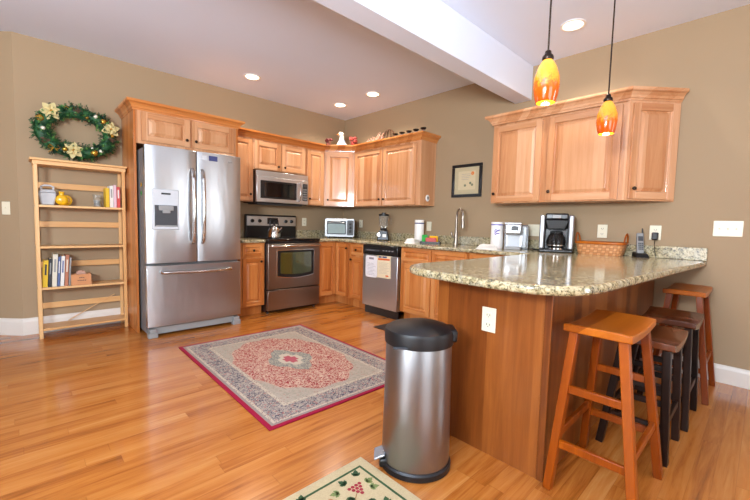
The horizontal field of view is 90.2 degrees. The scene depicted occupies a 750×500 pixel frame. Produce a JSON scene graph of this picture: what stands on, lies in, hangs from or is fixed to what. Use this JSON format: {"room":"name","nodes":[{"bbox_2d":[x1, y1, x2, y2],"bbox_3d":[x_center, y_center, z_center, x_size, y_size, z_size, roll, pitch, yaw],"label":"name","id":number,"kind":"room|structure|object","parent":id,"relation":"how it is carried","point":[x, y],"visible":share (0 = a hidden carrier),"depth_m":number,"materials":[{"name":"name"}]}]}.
{"room":"kitchen","nodes":[
{"label":"kitchen","id":0,"kind":"room"},
{"bbox_2d":[0,31,22,318],"bbox_3d":[-4.455,-0.612,3.531,2.300,2.784,0.151,1,4,0],"label":"wall","id":1,"kind":"structure","parent":0,"point":[11,300],"depth_m":3.46,"materials":[{"name":"beige paint"}]},
{"bbox_2d":[2,202,9,214],"bbox_3d":[-3.425,-0.389,3.461,0.075,0.120,0.016,1,4,0],"label":"light switch","id":2,"kind":"object","parent":1,"relation":"attached to","point":[5,205],"visible":1,"depth_m":3.46,"materials":[{"name":"beige plastic"}]},
{"bbox_2d":[0,308,120,335],"bbox_3d":[-4.148,0.706,3.605,2.953,0.160,0.455,1,4,-11],"label":"baseboard","id":3,"kind":"structure","parent":1,"relation":"attached to","point":[8,326],"depth_m":3.61,"materials":[{"name":"white paint"}]},
{"bbox_2d":[11,31,344,318],"bbox_3d":[-1.907,-0.644,4.887,4.002,2.784,0.150,-2,6,-44],"label":"wall","id":4,"kind":"structure","parent":0,"point":[44,71],"depth_m":3.81,"materials":[{"name":"beige paint"}]},
{"bbox_2d":[28,101,120,162],"bbox_3d":[-2.884,-1.146,3.622,0.705,0.585,0.163,-2,6,-44],"label":"wreath","id":5,"kind":"object","parent":4,"relation":"hanging from","point":[50,113],"visible":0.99,"depth_m":3.57,"materials":[{"name":"green plant"}]},
{"bbox_2d":[238,136,252,201],"bbox_3d":[-1.726,-1.016,4.675,0.303,0.804,0.348,-2,6,-44],"label":"upper cabinet","id":6,"kind":"object","parent":4,"relation":"attached to","point":[245,144],"visible":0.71,"depth_m":4.61,"materials":[{"name":"brown wood"}]},
{"bbox_2d":[253,138,305,175],"bbox_3d":[-1.333,-1.237,5.029,0.765,0.395,0.348,-2,6,-44],"label":"upper cabinet","id":7,"kind":"object","parent":4,"relation":"attached to","point":[270,156],"visible":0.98,"depth_m":4.90,"materials":[{"name":"brown wood"}]},
{"bbox_2d":[243,170,307,206],"bbox_3d":[-1.309,-0.812,5.024,0.760,0.417,0.442,-2,6,-44],"label":"microwave","id":8,"kind":"object","parent":7,"relation":"attached to","point":[269,188],"visible":0.98,"depth_m":4.87,"materials":[{"name":"silver metal"}]},
{"bbox_2d":[238,127,325,150],"bbox_3d":[-1.213,-1.449,4.913,1.398,0.088,0.072,-2,6,-44],"label":"crown molding","id":9,"kind":"structure","parent":7,"relation":"attached to","point":[244,132],"depth_m":4.88,"materials":[{"name":"brown wood"}]},
{"bbox_2d":[302,218,305,225],"bbox_3d":[-1.061,-0.421,5.604,0.075,0.120,0.009,-2,6,-44],"label":"outlet","id":10,"kind":"object","parent":4,"relation":"attached to","point":[303,219],"visible":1,"depth_m":5.60,"materials":[{"name":"beige plastic"}]},
{"bbox_2d":[296,230,325,236],"bbox_3d":[-0.862,-0.257,5.797,0.906,0.100,0.022,-2,6,-44],"label":"backsplash","id":11,"kind":"structure","parent":4,"relation":"attached to","point":[300,233],"depth_m":5.67,"materials":[{"name":"stone"}]},
{"bbox_2d":[304,148,324,205],"bbox_3d":[-0.943,-1.050,5.419,0.322,0.804,0.348,-2,6,-44],"label":"upper cabinet","id":12,"kind":"object","parent":4,"relation":"attached to","point":[314,159],"visible":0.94,"depth_m":5.31,"materials":[{"name":"brown wood"}]},
{"bbox_2d":[316,152,366,207],"bbox_3d":[-0.515,-1.055,5.646,0.609,0.804,0.609,-2,6,-44],"label":"upper cabinet","id":13,"kind":"object","parent":4,"relation":"attached to","point":[339,167],"visible":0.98,"depth_m":5.42,"materials":[{"name":"brown wood"}]},
{"bbox_2d":[325,138,332,144],"bbox_3d":[-0.686,-1.556,5.533,0.130,0.202,0.113,-2,6,-44],"label":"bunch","id":14,"kind":"object","parent":13,"relation":"on","point":[327,140],"visible":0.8,"depth_m":5.50,"materials":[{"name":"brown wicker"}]},
{"bbox_2d":[325,144,354,151],"bbox_3d":[-0.510,-1.464,5.379,0.444,0.088,0.072,2,4,1],"label":"crown molding","id":15,"kind":"structure","parent":13,"relation":"on","point":[329,148],"depth_m":5.38,"materials":[{"name":"brown wood"}]},
{"bbox_2d":[336,132,346,144],"bbox_3d":[-0.493,-1.595,5.522,0.180,0.291,0.175,0,4,-22],"label":"figurine","id":16,"kind":"object","parent":13,"relation":"on","point":[341,141],"visible":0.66,"depth_m":5.48,"materials":[{"name":"white ceramic"}]},
{"bbox_2d":[349,136,357,144],"bbox_3d":[-0.316,-1.554,5.498,0.112,0.222,0.155,3,4,17],"label":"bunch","id":17,"kind":"object","parent":13,"relation":"on","point":[354,141],"visible":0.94,"depth_m":5.46,"materials":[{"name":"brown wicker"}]},
{"bbox_2d":[0,301,749,499],"bbox_3d":[-0.896,1.119,0.780,8.400,0.100,10.987,-2,6,-44],"label":"floor","id":18,"kind":"structure","parent":0,"point":[112,411],"depth_m":1.99,"materials":[{"name":"brown wood"}]},
{"bbox_2d":[28,157,127,338],"bbox_3d":[-2.893,-0.019,3.693,0.734,1.656,0.267,-2,6,-44],"label":"bookshelf","id":19,"kind":"object","parent":18,"relation":"on","point":[120,171],"visible":0.98,"depth_m":3.70,"materials":[{"name":"brown wood"}]},
{"bbox_2d":[42,259,48,286],"bbox_3d":[-3.109,0.215,3.519,0.048,0.252,0.171,-2,6,-44],"label":"book","id":20,"kind":"object","parent":19,"relation":"on","point":[45,261],"visible":0.99,"depth_m":3.46,"materials":[{"name":"beige paper"}]},
{"bbox_2d":[38,184,56,204],"bbox_3d":[-3.061,-0.516,3.490,0.126,0.190,0.088,-2,6,-44],"label":"pitcher","id":21,"kind":"object","parent":19,"relation":"on","point":[47,196],"visible":0.94,"depth_m":3.46,"materials":[{"name":"grey ceramic"}]},
{"bbox_2d":[48,257,51,286],"bbox_3d":[-3.085,0.207,3.542,0.036,0.266,0.171,-2,6,-44],"label":"book","id":22,"kind":"object","parent":19,"relation":"on","point":[49,259],"visible":0.93,"depth_m":3.48,"materials":[{"name":"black paper"}]},
{"bbox_2d":[51,253,57,286],"bbox_3d":[-3.060,0.186,3.563,0.051,0.306,0.171,-2,6,-44],"label":"book","id":23,"kind":"object","parent":19,"relation":"on","point":[54,255],"visible":0.96,"depth_m":3.50,"materials":[{"name":"beige paper"}]},
{"bbox_2d":[57,255,60,285],"bbox_3d":[-3.039,0.198,3.585,0.033,0.281,0.171,-2,6,-44],"label":"book","id":24,"kind":"object","parent":19,"relation":"on","point":[59,256],"visible":0.87,"depth_m":3.52,"materials":[{"name":"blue paper"}]},
{"bbox_2d":[55,192,68,205],"bbox_3d":[-2.972,-0.487,3.543,0.100,0.130,0.060,-2,6,-44],"label":"vase","id":25,"kind":"object","parent":19,"relation":"on","point":[61,199],"visible":0.88,"depth_m":3.52,"materials":[{"name":"yellow ceramic"}]},
{"bbox_2d":[60,255,64,285],"bbox_3d":[-3.019,0.194,3.603,0.042,0.286,0.171,-2,6,-44],"label":"book","id":26,"kind":"object","parent":19,"relation":"on","point":[62,269],"visible":0.93,"depth_m":3.54,"materials":[{"name":"beige paper"}]},
{"bbox_2d":[64,254,68,285],"bbox_3d":[-2.997,0.189,3.624,0.042,0.296,0.171,-2,6,-44],"label":"book","id":27,"kind":"object","parent":19,"relation":"on","point":[66,274],"visible":0.9,"depth_m":3.56,"materials":[{"name":"beige paper"}]},
{"bbox_2d":[65,195,71,205],"bbox_3d":[-2.980,-0.479,3.597,0.010,0.104,0.104,4,5,34],"label":"plate","id":28,"kind":"object","parent":19,"relation":"on","point":[67,196],"visible":0.34,"depth_m":3.62,"materials":[{"name":"yellow ceramic"}]},
{"bbox_2d":[68,256,70,285],"bbox_3d":[-2.981,0.201,3.640,0.027,0.270,0.170,-2,6,-44],"label":"book","id":29,"kind":"object","parent":19,"relation":"on","point":[69,276],"visible":0.8,"depth_m":3.58,"materials":[{"name":"beige paper"}]},
{"bbox_2d":[71,273,90,285],"bbox_3d":[-2.884,0.284,3.664,0.155,0.105,0.111,-2,5,-41],"label":"cardboard box","id":30,"kind":"object","parent":19,"relation":"on","point":[79,279],"visible":0.95,"depth_m":3.62,"materials":[{"name":"brown cardboard"}]},
{"bbox_2d":[76,270,85,274],"bbox_3d":[-2.884,0.264,3.663,0.121,0.135,0.084,-2,6,-44],"label":"tissue paper","id":31,"kind":"object","parent":30,"relation":"in","point":[78,271],"visible":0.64,"depth_m":3.65,"materials":[{"name":"paper"}]},
{"bbox_2d":[93,200,100,205],"bbox_3d":[-2.766,-0.489,3.718,0.076,0.120,0.076,-2,6,-44],"label":"drinking glass","id":32,"kind":"object","parent":19,"relation":"on","point":[96,202],"visible":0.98,"depth_m":3.70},
{"bbox_2d":[103,188,109,206],"bbox_3d":[-2.724,-0.528,3.789,0.030,0.190,0.140,-2,6,-44],"label":"book","id":33,"kind":"object","parent":19,"relation":"on","point":[105,190],"visible":0.84,"depth_m":3.74,"materials":[{"name":"beige paper"}]},
{"bbox_2d":[107,186,113,206],"bbox_3d":[-2.700,-0.542,3.810,0.030,0.215,0.141,-2,6,-44],"label":"book","id":34,"kind":"object","parent":19,"relation":"on","point":[109,187],"visible":0.81,"depth_m":3.76,"materials":[{"name":"beige paper"}]},
{"bbox_2d":[112,185,116,207],"bbox_3d":[-2.679,-0.548,3.830,0.022,0.225,0.140,-2,6,-44],"label":"book","id":35,"kind":"object","parent":19,"relation":"on","point":[114,186],"visible":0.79,"depth_m":3.78,"materials":[{"name":"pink paper"}]},
{"bbox_2d":[116,187,119,207],"bbox_3d":[-2.658,-0.541,3.850,0.028,0.210,0.141,-2,6,-44],"label":"book","id":36,"kind":"object","parent":19,"relation":"on","point":[117,188],"visible":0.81,"depth_m":3.80,"materials":[{"name":"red paper"}]},
{"bbox_2d":[114,96,244,332],"bbox_3d":[-2.133,-0.337,4.166,1.146,2.263,0.615,-2,6,-44],"label":"cabinet","id":37,"kind":"object","parent":18,"relation":"on","point":[142,121],"visible":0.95,"depth_m":3.80,"materials":[{"name":"brown wood"}]},
{"bbox_2d":[136,144,240,338],"bbox_3d":[-2.032,-0.103,4.019,0.900,1.822,0.874,-2,6,-44],"label":"refrigerator","id":38,"kind":"object","parent":18,"relation":"on","point":[188,206],"visible":0.98,"depth_m":3.69,"materials":[{"name":"metal"}]},
{"bbox_2d":[238,243,264,315],"bbox_3d":[-1.653,0.334,4.657,0.302,0.878,0.660,-2,6,-44],"label":"base cabinet","id":39,"kind":"object","parent":18,"relation":"on","point":[251,259],"visible":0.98,"depth_m":4.44,"materials":[{"name":"brown wood"}]},
{"bbox_2d":[240,237,265,242],"bbox_3d":[-1.644,-0.124,4.628,0.302,0.040,0.652,-2,6,-44],"label":"countertop","id":40,"kind":"structure","parent":39,"relation":"on","point":[242,239],"depth_m":4.41,"materials":[{"name":"stone"}]},
{"bbox_2d":[179,324,385,430],"bbox_3d":[-0.698,0.905,3.087,1.240,0.009,1.730,-2,5,-42],"label":"area rug","id":41,"kind":"object","parent":18,"relation":"on","point":[281,377],"visible":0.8,"depth_m":2.85,"materials":[{"name":"fabric"}]},
{"bbox_2d":[244,214,320,313],"bbox_3d":[-1.217,0.149,4.972,0.762,1.225,0.725,-2,6,-44],"label":"range","id":42,"kind":"object","parent":18,"relation":"on","point":[291,261],"visible":0.89,"depth_m":4.79,"materials":[{"name":"silver metal"}]},
{"bbox_2d":[267,218,281,237],"bbox_3d":[-1.277,-0.285,4.782,0.195,0.254,0.166,1,4,-8],"label":"kettle","id":43,"kind":"object","parent":42,"relation":"on","point":[274,231],"visible":1,"depth_m":4.72,"materials":[{"name":"metal"}]},
{"bbox_2d":[246,236,319,240],"bbox_3d":[-1.213,-0.150,4.955,0.762,0.032,0.595,-2,6,-44],"label":"cooktop","id":44,"kind":"object","parent":42,"relation":"in","point":[283,238],"depth_m":4.80,"materials":[{"name":"black glass"}]},
{"bbox_2d":[318,241,352,305],"bbox_3d":[-0.557,0.301,5.518,0.929,0.878,0.922,-2,6,-44],"label":"base cabinet","id":45,"kind":"object","parent":18,"relation":"on","point":[334,269],"visible":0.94,"depth_m":5.19,"materials":[{"name":"brown wood"}]},
{"bbox_2d":[311,237,706,295],"bbox_3d":[0.147,-0.012,3.684,2.415,0.040,4.496,-2,6,-44],"label":"countertop","id":46,"kind":"structure","parent":45,"relation":"on","point":[527,271],"depth_m":2.04,"materials":[{"name":"stone"}]},
{"bbox_2d":[325,218,354,237],"bbox_3d":[-0.520,-0.326,5.582,0.430,0.285,0.353,1,4,-2],"label":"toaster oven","id":47,"kind":"object","parent":46,"relation":"on","point":[334,227],"visible":0.98,"depth_m":5.44,"materials":[{"name":"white plastic"}]},
{"bbox_2d":[377,213,389,240],"bbox_3d":[0.127,-0.319,5.072,0.192,0.375,0.182,2,4,6],"label":"blender","id":48,"kind":"object","parent":46,"relation":"on","point":[383,234],"visible":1,"depth_m":5.02,"materials":[{"name":"silver plastic"}]},
{"bbox_2d":[404,238,418,242],"bbox_3d":[0.454,-0.117,4.591,0.158,0.056,0.177,4,5,29],"label":"cloth","id":49,"kind":"object","parent":46,"relation":"on","point":[409,240],"visible":0.95,"depth_m":4.54,"materials":[{"name":"white fabric"}]},
{"bbox_2d":[414,220,423,242],"bbox_3d":[0.564,-0.241,4.768,0.121,0.285,0.121,-2,6,-44],"label":"paper towel roll","id":50,"kind":"object","parent":46,"relation":"on","point":[419,224],"visible":0.86,"depth_m":4.72,"materials":[{"name":"white paper"}]},
{"bbox_2d":[420,241,440,243],"bbox_3d":[0.671,-0.090,4.524,0.240,0.024,0.100,3,4,18],"label":"tray","id":51,"kind":"object","parent":46,"relation":"on","point":[420,241],"visible":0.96,"depth_m":4.48,"materials":[{"name":"black plastic"}]},
{"bbox_2d":[422,235,427,241],"bbox_3d":[0.607,-0.139,4.563,0.065,0.095,0.035,3,4,18],"label":"sponge","id":52,"kind":"object","parent":51,"relation":"on","point":[424,237],"visible":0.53,"depth_m":4.55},
{"bbox_2d":[425,238,436,241],"bbox_3d":[0.675,-0.116,4.500,0.130,0.062,0.030,3,4,18],"label":"packet","id":53,"kind":"object","parent":51,"relation":"on","point":[427,239],"visible":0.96,"depth_m":4.49,"materials":[{"name":"red plastic"}]},
{"bbox_2d":[451,208,464,244],"bbox_3d":[0.957,-0.267,4.267,0.064,0.428,0.212,-1,5,-27],"label":"faucet","id":54,"kind":"object","parent":46,"relation":"on","point":[455,236],"visible":0.98,"depth_m":4.29,"materials":[{"name":"silver metal"}]},
{"bbox_2d":[476,244,496,249],"bbox_3d":[1.129,-0.037,3.775,0.210,0.047,0.208,3,4,18],"label":"cloth","id":55,"kind":"object","parent":46,"relation":"on","point":[481,246],"visible":0.99,"depth_m":3.71,"materials":[{"name":"white fabric"}]},
{"bbox_2d":[490,222,503,248],"bbox_3d":[1.273,-0.155,3.901,0.131,0.272,0.125,-2,6,-44],"label":"paper towel roll","id":56,"kind":"object","parent":46,"relation":"on","point":[497,228],"visible":0.92,"depth_m":3.85,"materials":[{"name":"white paper"}]},
{"bbox_2d":[504,222,528,249],"bbox_3d":[1.432,-0.141,3.790,0.233,0.268,0.255,3,4,24],"label":"pod coffee maker","id":57,"kind":"object","parent":46,"relation":"on","point":[516,235],"visible":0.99,"depth_m":3.75,"materials":[{"name":"silver metal"}]},
{"bbox_2d":[504,246,520,249],"bbox_3d":[1.380,-0.019,3.749,0.155,0.028,0.125,3,4,24],"label":"drip tray","id":58,"kind":"object","parent":57,"relation":"on","point":[505,247],"depth_m":3.70,"materials":[{"name":"grey plastic"}]},
{"bbox_2d":[538,213,574,252],"bbox_3d":[1.694,-0.160,3.490,0.284,0.360,0.266,3,5,26],"label":"coffee maker","id":59,"kind":"object","parent":46,"relation":"on","point":[556,231],"visible":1,"depth_m":3.43,"materials":[{"name":"black plastic"}]},
{"bbox_2d":[546,220,568,228],"bbox_3d":[1.688,-0.236,3.470,0.193,0.085,0.127,3,5,26],"label":"basket","id":60,"kind":"object","parent":59,"relation":"on","point":[550,224],"depth_m":3.42,"materials":[{"name":"black plastic"}]},
{"bbox_2d":[575,232,628,255],"bbox_3d":[1.992,-0.056,3.294,0.222,0.196,0.399,-2,6,-44],"label":"basket","id":61,"kind":"object","parent":46,"relation":"on","point":[604,248],"visible":1,"depth_m":3.21,"materials":[{"name":"orange wicker"}]},
{"bbox_2d":[632,228,648,257],"bbox_3d":[2.225,-0.060,3.120,0.099,0.241,0.113,3,4,16],"label":"telephone","id":62,"kind":"object","parent":46,"relation":"on","point":[639,252],"visible":1,"depth_m":3.13,"materials":[{"name":"black plastic"}]},
{"bbox_2d":[283,457,420,499],"bbox_3d":[-0.185,1.040,1.349,0.814,0.012,0.520,-2,6,-44],"label":"mat","id":63,"kind":"object","parent":18,"relation":"on","point":[359,479],"visible":1,"depth_m":1.60,"materials":[{"name":"beige fabric"}]},
{"bbox_2d":[349,243,364,308],"bbox_3d":[-0.033,0.339,5.163,0.660,0.878,0.313,-2,6,-44],"label":"base cabinet","id":64,"kind":"object","parent":18,"relation":"on","point":[356,249],"visible":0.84,"depth_m":4.97,"materials":[{"name":"brown wood"}]},
{"bbox_2d":[374,323,387,330],"bbox_3d":[0.388,0.872,3.964,0.360,0.007,0.800,-2,6,-44],"label":"floor mat","id":65,"kind":"object","parent":18,"relation":"on","point":[382,327],"visible":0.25,"depth_m":4.13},
{"bbox_2d":[362,244,401,319],"bbox_3d":[0.278,0.374,4.815,0.657,0.874,0.606,-2,6,-44],"label":"dishwasher","id":66,"kind":"object","parent":18,"relation":"on","point":[380,296],"visible":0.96,"depth_m":4.55,"materials":[{"name":"grey metal"}]},
{"bbox_2d":[365,255,376,277],"bbox_3d":[-0.048,0.205,4.686,0.002,0.272,0.210,-2,6,-44],"label":"paper sheet","id":67,"kind":"object","parent":66,"relation":"attached to","point":[371,261],"visible":1,"depth_m":4.68,"materials":[{"name":"white paper"}]},
{"bbox_2d":[377,255,390,278],"bbox_3d":[0.107,0.206,4.524,0.002,0.276,0.237,-2,6,-44],"label":"paper sheet","id":68,"kind":"object","parent":66,"relation":"attached to","point":[383,262],"visible":1,"depth_m":4.52,"materials":[{"name":"beige paper"}]},
{"bbox_2d":[374,318,457,483],"bbox_3d":[0.187,0.677,1.777,0.368,0.694,0.312,2,4,1],"label":"trash can","id":69,"kind":"object","parent":18,"relation":"on","point":[414,448],"visible":1,"depth_m":1.65,"materials":[{"name":"silver metal"}]},
{"bbox_2d":[400,247,469,320],"bbox_3d":[0.818,0.424,4.271,0.660,0.878,0.910,-2,6,-44],"label":"base cabinet","id":70,"kind":"object","parent":18,"relation":"on","point":[418,294],"visible":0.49,"depth_m":4.17,"materials":[{"name":"brown wood"}]},
{"bbox_2d":[469,253,500,258],"bbox_3d":[1.399,0.482,3.663,0.660,0.878,0.770,-2,6,-44],"label":"base cabinet","id":71,"kind":"object","parent":18,"relation":"on","point":[472,255],"visible":0.06,"depth_m":3.62,"materials":[{"name":"brown wood"}]},
{"bbox_2d":[438,280,654,481],"bbox_3d":[1.337,0.554,2.624,2.183,0.878,0.628,-2,6,-44],"label":"base cabinet","id":72,"kind":"object","parent":18,"relation":"on","point":[505,383],"visible":0.48,"depth_m":1.83,"materials":[{"name":"brown wood"}]},
{"bbox_2d":[481,306,495,332],"bbox_3d":[0.562,0.345,1.846,0.009,0.122,0.075,-2,6,-44],"label":"outlet","id":73,"kind":"object","parent":72,"relation":"attached to","point":[488,314],"visible":1,"depth_m":1.84,"materials":[{"name":"beige plastic"}]},
{"bbox_2d":[485,321,490,327],"bbox_3d":[0.559,0.369,1.846,0.003,0.028,0.034,-2,6,-44],"label":"socket","id":74,"kind":"object","parent":73,"relation":"attached to","point":[487,323],"depth_m":1.85,"materials":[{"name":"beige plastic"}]},
{"bbox_2d":[485,312,491,317],"bbox_3d":[0.560,0.321,1.842,0.003,0.028,0.034,-2,6,-44],"label":"socket","id":75,"kind":"object","parent":73,"relation":"attached to","point":[487,314],"depth_m":1.84,"materials":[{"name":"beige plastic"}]},
{"bbox_2d":[542,309,662,499],"bbox_3d":[1.049,0.684,1.668,0.501,0.744,0.354,-2,6,-44],"label":"bar stool","id":76,"kind":"object","parent":18,"relation":"on","point":[625,329],"visible":1,"depth_m":1.61,"materials":[{"name":"brown wood"}]},
{"bbox_2d":[595,325,687,467],"bbox_3d":[1.431,0.735,2.010,0.411,0.614,0.313,-2,6,-44],"label":"stool","id":77,"kind":"object","parent":18,"relation":"on","point":[669,340],"visible":0.62,"depth_m":1.95,"materials":[{"name":"brown wood"}]},
{"bbox_2d":[632,306,703,431],"bbox_3d":[1.819,0.709,2.353,0.426,0.637,0.319,-2,6,-44],"label":"stool","id":78,"kind":"object","parent":18,"relation":"on","point":[690,321],"visible":0.73,"depth_m":2.27,"materials":[{"name":"brown wood"}]},
{"bbox_2d":[653,283,714,404],"bbox_3d":[2.261,0.640,2.723,0.492,0.744,0.344,-2,6,-44],"label":"bar stool","id":79,"kind":"object","parent":18,"relation":"on","point":[701,292],"visible":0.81,"depth_m":2.63,"materials":[{"name":"brown wood"}]},
{"bbox_2d":[0,0,749,119],"bbox_3d":[-0.824,-1.767,0.575,8.400,0.120,10.987,-2,6,-44],"label":"ceiling","id":80,"kind":"structure","parent":0,"point":[308,55],"depth_m":3.32,"materials":[{"name":"paint"}]},
{"bbox_2d":[243,73,260,79],"bbox_3d":[-1.406,-1.980,4.275,0.190,0.008,0.190,-2,6,-44],"label":"recessed light","id":81,"kind":"object","parent":80,"relation":"in","point":[249,76],"visible":1,"depth_m":4.26,"materials":[{"name":"white plastic"}]},
{"bbox_2d":[333,103,346,106],"bbox_3d":[-0.486,-2.023,5.218,0.190,0.008,0.190,-2,6,-44],"label":"recessed light","id":82,"kind":"object","parent":80,"relation":"in","point":[334,104],"visible":1,"depth_m":5.20,"materials":[{"name":"white plastic"}]},
{"bbox_2d":[365,91,379,96],"bbox_3d":[-0.027,-1.978,4.746,0.190,0.008,0.190,-2,6,-44],"label":"recessed light","id":83,"kind":"object","parent":80,"relation":"in","point":[371,93],"visible":1,"depth_m":4.75,"materials":[{"name":"white plastic"}]},
{"bbox_2d":[313,0,532,103],"bbox_3d":[-1.347,-1.590,1.134,8.000,0.338,0.179,-2,6,-44],"label":"ceiling beam","id":84,"kind":"structure","parent":80,"relation":"attached to","point":[431,29],"depth_m":2.84,"materials":[{"name":"white paint"}]},
{"bbox_2d":[533,0,559,105],"bbox_3d":[0.853,-1.237,1.804,0.121,1.026,0.121,-2,6,-44],"label":"pendant light","id":85,"kind":"object","parent":80,"relation":"hanging from","point":[546,85],"visible":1,"depth_m":1.80,"materials":[{"name":"orange glass"}]},
{"bbox_2d":[560,19,586,31],"bbox_3d":[1.601,-1.815,3.018,0.190,0.008,0.190,-2,6,-44],"label":"recessed light","id":86,"kind":"object","parent":80,"relation":"in","point":[574,24],"visible":1,"depth_m":3.02,"materials":[{"name":"white plastic"}]},
{"bbox_2d":[596,0,617,135],"bbox_3d":[1.504,-1.261,2.375,0.121,1.026,0.121,-2,6,-44],"label":"pendant light","id":87,"kind":"object","parent":80,"relation":"hanging from","point":[607,116],"visible":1,"depth_m":2.37,"materials":[{"name":"orange glass"}]},
{"bbox_2d":[343,4,749,370],"bbox_3d":[2.639,-0.390,2.910,0.150,2.784,9.000,-2,6,-44],"label":"wall","id":88,"kind":"structure","parent":0,"point":[709,56],"depth_m":3.04,"materials":[{"name":"beige paint"}]},
{"bbox_2d":[359,220,362,227],"bbox_3d":[-0.221,-0.409,5.804,0.009,0.120,0.075,-2,6,-44],"label":"outlet","id":89,"kind":"object","parent":88,"relation":"attached to","point":[360,221],"visible":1,"depth_m":5.80,"materials":[{"name":"beige plastic"}]},
{"bbox_2d":[354,140,436,207],"bbox_3d":[0.217,-0.995,5.067,0.348,0.804,1.238,-2,6,-44],"label":"upper cabinet","id":90,"kind":"object","parent":88,"relation":"attached to","point":[403,174],"visible":1,"depth_m":4.81,"materials":[{"name":"brown wood"}]},
{"bbox_2d":[367,132,383,141],"bbox_3d":[-0.002,-1.513,5.191,0.120,0.199,0.332,-2,6,-44],"label":"ornament","id":91,"kind":"object","parent":90,"relation":"on","point":[377,136],"visible":0.45,"depth_m":5.11,"materials":[{"name":"beige"}]},
{"bbox_2d":[353,130,422,151],"bbox_3d":[0.137,-1.415,4.912,0.072,0.088,1.308,-2,6,-44],"label":"crown molding","id":92,"kind":"structure","parent":90,"relation":"on","point":[414,136],"depth_m":4.85,"materials":[{"name":"brown wood"}]},
{"bbox_2d":[383,129,393,137],"bbox_3d":[0.188,-1.544,5.186,0.112,0.262,0.231,-2,6,-44],"label":"ball","id":93,"kind":"object","parent":90,"relation":"on","point":[389,130],"visible":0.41,"depth_m":5.17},
{"bbox_2d":[422,131,440,143],"bbox_3d":[0.667,-1.377,4.566,0.361,0.088,0.072,-2,6,-44],"label":"crown molding","id":94,"kind":"structure","parent":90,"relation":"on","point":[426,136],"depth_m":4.57,"materials":[{"name":"brown wood"}]},
{"bbox_2d":[426,222,430,230],"bbox_3d":[0.696,-0.307,4.839,0.016,0.120,0.075,-2,6,-44],"label":"light switch","id":95,"kind":"object","parent":88,"relation":"attached to","point":[428,223],"visible":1,"depth_m":4.84,"materials":[{"name":"beige plastic"}]},
{"bbox_2d":[451,162,482,197],"bbox_3d":[1.080,-0.819,4.407,0.020,0.385,0.405,-2,6,-44],"label":"framed picture","id":96,"kind":"object","parent":88,"relation":"attached to","point":[466,178],"visible":1,"depth_m":4.40,"materials":[{"name":"black plastic"}]},
{"bbox_2d":[458,170,475,189],"bbox_3d":[1.082,-0.822,4.409,0.001,0.217,0.230,-2,6,-44],"label":"print","id":97,"kind":"object","parent":96,"relation":"attached to","point":[466,178],"depth_m":4.40,"materials":[{"name":"paper"}]},
{"bbox_2d":[354,231,707,260],"bbox_3d":[1.016,-0.118,4.502,0.022,0.100,4.497,-2,6,-44],"label":"backsplash","id":98,"kind":"structure","parent":88,"relation":"attached to","point":[670,252],"depth_m":3.26,"materials":[{"name":"stone"}]},
{"bbox_2d":[528,224,539,235],"bbox_3d":[1.637,-0.204,3.853,0.016,0.120,0.120,-2,6,-44],"label":"light switch","id":99,"kind":"object","parent":88,"relation":"attached to","point":[533,228],"visible":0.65,"depth_m":3.85,"materials":[{"name":"beige plastic"}]},
{"bbox_2d":[491,101,628,204],"bbox_3d":[1.702,-0.848,3.510,0.348,0.804,1.168,-2,6,-44],"label":"upper cabinet","id":100,"kind":"object","parent":88,"relation":"attached to","point":[562,158],"visible":0.98,"depth_m":3.36,"materials":[{"name":"brown wood"}]},
{"bbox_2d":[485,86,633,125],"bbox_3d":[1.582,-1.269,3.369,0.072,0.088,1.274,-2,6,-44],"label":"crown molding","id":101,"kind":"structure","parent":100,"relation":"attached to","point":[622,94],"depth_m":3.29,"materials":[{"name":"brown wood"}]},
{"bbox_2d":[597,225,607,237],"bbox_3d":[2.071,-0.171,3.402,0.009,0.120,0.080,-2,6,-44],"label":"outlet","id":102,"kind":"object","parent":88,"relation":"attached to","point":[602,229],"visible":1,"depth_m":3.40,"materials":[{"name":"beige plastic"}]},
{"bbox_2d":[622,100,681,201],"bbox_3d":[2.216,-0.798,2.993,0.319,0.804,0.289,-2,6,-44],"label":"upper cabinet","id":103,"kind":"object","parent":88,"relation":"attached to","point":[652,132],"visible":1,"depth_m":2.97,"materials":[{"name":"brown wood"}]},
{"bbox_2d":[631,86,689,101],"bbox_3d":[2.218,-1.222,2.931,0.452,0.088,0.072,1,4,-3],"label":"crown molding","id":104,"kind":"structure","parent":103,"relation":"attached to","point":[641,93],"depth_m":2.93,"materials":[{"name":"brown wood"}]},
{"bbox_2d":[649,225,661,239],"bbox_3d":[2.341,-0.144,3.119,0.009,0.120,0.080,-2,6,-44],"label":"outlet","id":105,"kind":"object","parent":88,"relation":"attached to","point":[652,228],"visible":0.62,"depth_m":3.12,"materials":[{"name":"beige plastic"}]},
{"bbox_2d":[651,232,658,256],"bbox_3d":[2.307,-0.043,3.086,0.047,0.205,0.095,5,5,39],"label":"charger","id":106,"kind":"object","parent":105,"relation":"attached to","point":[655,235],"visible":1,"depth_m":3.09,"materials":[{"name":"black plastic"}]},
{"bbox_2d":[652,350,749,389],"bbox_3d":[3.352,1.014,2.102,0.016,0.136,2.960,-2,6,-44],"label":"baseboard","id":107,"kind":"structure","parent":88,"relation":"attached to","point":[729,375],"depth_m":2.80,"materials":[{"name":"white paint"}]},
{"bbox_2d":[713,221,743,236],"bbox_3d":[2.642,-0.159,2.796,0.016,0.118,0.165,-2,6,-44],"label":"light switch","id":108,"kind":"object","parent":88,"relation":"attached to","point":[720,228],"visible":1,"depth_m":2.79,"materials":[{"name":"beige plastic"}]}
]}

